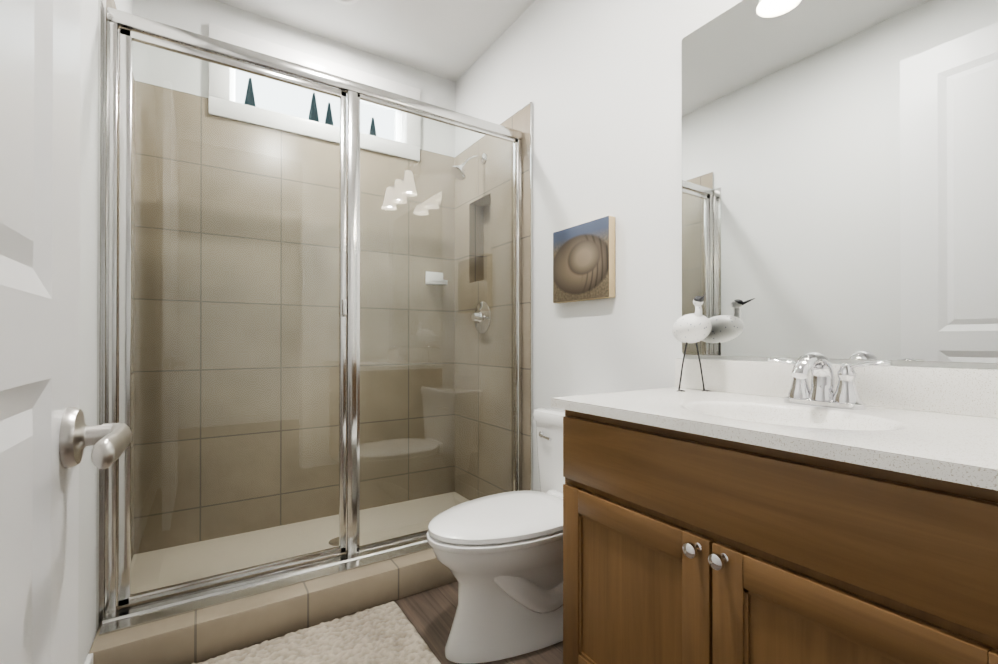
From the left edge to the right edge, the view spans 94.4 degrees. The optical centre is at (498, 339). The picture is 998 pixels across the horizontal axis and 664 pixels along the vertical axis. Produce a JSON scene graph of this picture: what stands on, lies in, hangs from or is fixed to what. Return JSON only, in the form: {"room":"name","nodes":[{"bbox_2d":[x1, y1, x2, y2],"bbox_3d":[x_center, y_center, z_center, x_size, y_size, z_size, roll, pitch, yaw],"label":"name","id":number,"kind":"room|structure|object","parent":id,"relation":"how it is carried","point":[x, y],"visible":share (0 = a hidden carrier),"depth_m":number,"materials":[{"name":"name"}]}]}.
{"room":"bathroom","nodes":[
{"label":"bathroom","id":0,"kind":"room"},
{"bbox_2d":[78,0,134,663],"bbox_3d":[-0.239,-0.344,-0.126,0.012,2.740,5.390,0,0,-33],"label":"wall","id":1,"kind":"structure","parent":0,"point":[87,630],"depth_m":1.36,"materials":[{"name":"paint"},{"name":"tile"}]},
{"bbox_2d":[84,653,92,663],"bbox_3d":[-0.682,0.964,0.560,0.014,0.130,1.830,0,0,-33],"label":"baseboard","id":2,"kind":"structure","parent":1,"relation":"attached to","point":[89,659],"depth_m":1.29,"materials":[{"name":"white"}]},
{"bbox_2d":[132,0,455,553],"bbox_3d":[-1.020,-0.334,2.634,1.680,2.740,0.122,0,0,-33],"label":"wall","id":3,"kind":"structure","parent":0,"point":[196,16],"depth_m":2.44,"materials":[{"name":"beige tile"}]},
{"bbox_2d":[209,23,419,161],"bbox_3d":[-1.000,-1.343,2.643,1.120,0.450,0.134,0,0,-33],"label":"window","id":4,"kind":"structure","parent":3,"relation":"in","point":[223,34],"depth_m":2.52,"materials":[{"name":"white"}]},
{"bbox_2d":[426,271,446,285],"bbox_3d":[-0.395,-0.390,2.918,0.120,0.085,0.074,0,0,-33],"label":"soap dish","id":5,"kind":"object","parent":3,"relation":"attached to","point":[436,279],"depth_m":2.92,"materials":[{"name":"white ceramic"}]},
{"bbox_2d":[215,0,534,81],"bbox_3d":[0.373,-1.712,0.303,3.860,0.001,5.440,0,0,-33],"label":"ceiling","id":6,"kind":"structure","parent":0,"point":[453,40],"depth_m":2.50,"materials":[{"name":"white paint"}]},
{"bbox_2d":[334,0,358,4],"bbox_3d":[-0.764,-1.711,2.258,0.170,0.028,0.170,0,0,-33],"label":"recessed light","id":7,"kind":"object","parent":6,"relation":"in","point":[348,2],"visible":1,"depth_m":2.32,"materials":[{"name":"white"}]},
{"bbox_2d":[197,581,562,663],"bbox_3d":[0.373,1.028,0.292,3.860,0.001,5.440,0,0,-33],"label":"floor","id":8,"kind":"structure","parent":0,"point":[429,614],"depth_m":1.69,"materials":[{"name":"brown wood"}]},
{"bbox_2d":[89,549,456,663],"bbox_3d":[-0.540,0.970,1.881,1.680,0.128,0.230,0,0,-33],"label":"curb","id":9,"kind":"object","parent":8,"relation":"on","point":[205,634],"visible":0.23,"depth_m":1.59,"materials":[{"name":"tile"}]},
{"bbox_2d":[96,0,522,635],"bbox_3d":[-0.568,-0.086,1.916,1.666,1.984,0.143,0,0,-33],"label":"shower door","id":10,"kind":"structure","parent":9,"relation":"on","point":[126,608],"depth_m":1.72,"materials":[{"name":"clear glass"}]},
{"bbox_2d":[117,492,469,605],"bbox_3d":[-0.795,1.012,2.277,1.656,0.046,0.713,0,0,-33],"label":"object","id":11,"kind":"structure","parent":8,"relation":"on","point":[254,558],"depth_m":2.25,"materials":[{"name":"beige"}]},
{"bbox_2d":[192,601,440,663],"bbox_3d":[-0.591,1.015,1.363,0.795,0.033,0.545,0,0,-33],"label":"bath rug","id":12,"kind":"object","parent":8,"relation":"on","point":[387,633],"visible":1,"depth_m":1.52,"materials":[{"name":"beige fabric"}]},
{"bbox_2d":[427,407,564,663],"bbox_3d":[0.110,0.662,1.681,0.784,0.741,0.478,0,0,-33],"label":"toilet","id":13,"kind":"object","parent":8,"relation":"on","point":[500,556],"visible":0.69,"depth_m":1.51,"materials":[{"name":"white ceramic"}]},
{"bbox_2d":[551,352,997,663],"bbox_3d":[0.663,0.529,1.016,0.586,1.002,1.043,0,0,-33],"label":"bathroom vanity","id":14,"kind":"object","parent":8,"relation":"on","point":[813,508],"visible":1,"depth_m":0.88,"materials":[{"name":"brown wood"}]},
{"bbox_2d":[672,293,711,391],"bbox_3d":[0.619,0.013,1.479,0.126,0.301,0.172,0,0,-33],"label":"bird figurine","id":15,"kind":"object","parent":14,"relation":"on","point":[696,326],"visible":1,"depth_m":1.43,"materials":[{"name":"white ceramic"}]},
{"bbox_2d":[455,0,997,500],"bbox_3d":[0.505,-0.336,1.885,0.102,2.740,2.810,0,0,-33],"label":"wall","id":16,"kind":"structure","parent":0,"point":[585,96],"depth_m":2.10,"materials":[{"name":"white paint"}]},
{"bbox_2d":[451,153,490,332],"bbox_3d":[-0.184,-0.567,2.667,0.214,1.057,0.202,0,0,-33],"label":"shower head","id":17,"kind":"object","parent":16,"relation":"attached to","point":[480,305],"depth_m":2.68},
{"bbox_2d":[553,216,615,302],"bbox_3d":[0.360,-0.333,2.000,0.038,0.325,0.350,0,0,-33],"label":"canvas art","id":18,"kind":"object","parent":16,"relation":"attached to","point":[583,261],"visible":1,"depth_m":1.96,"materials":[{"name":"beige fabric"}]},
{"bbox_2d":[682,0,997,362],"bbox_3d":[0.895,-0.497,1.195,0.005,1.093,0.965,0,0,-33],"label":"mirror","id":19,"kind":"object","parent":16,"relation":"attached to","point":[839,179],"visible":0.85,"depth_m":1.20,"materials":[{"name":"grey mirror"}]},
{"bbox_3d":[1.141,-0.347,-0.898,3.860,2.740,2.598,0,0,-33],"label":"wall","id":20,"kind":"structure","parent":0,"visible":0},
{"bbox_2d":[0,0,130,663],"bbox_3d":[-0.343,-0.194,0.252,0.154,2.418,0.924,0,0,-33],"label":"entry door","id":21,"kind":"structure","parent":20,"relation":"in","point":[48,435],"depth_m":0.51,"materials":[{"name":"paint"},{"name":"wood"},{"name":"satin nickel"}]},
{"label":"outside","id":22,"kind":"structure","parent":0,"visible":0},
{"bbox_2d":[235,69,393,139],"bbox_3d":[-8.407,-8.918,14.503,30.000,24.000,0.001,0,0,-33],"label":"sky","id":23,"kind":"structure","parent":22,"point":[322,102],"depth_m":15.58,"materials":[{"name":"white"}]}
]}

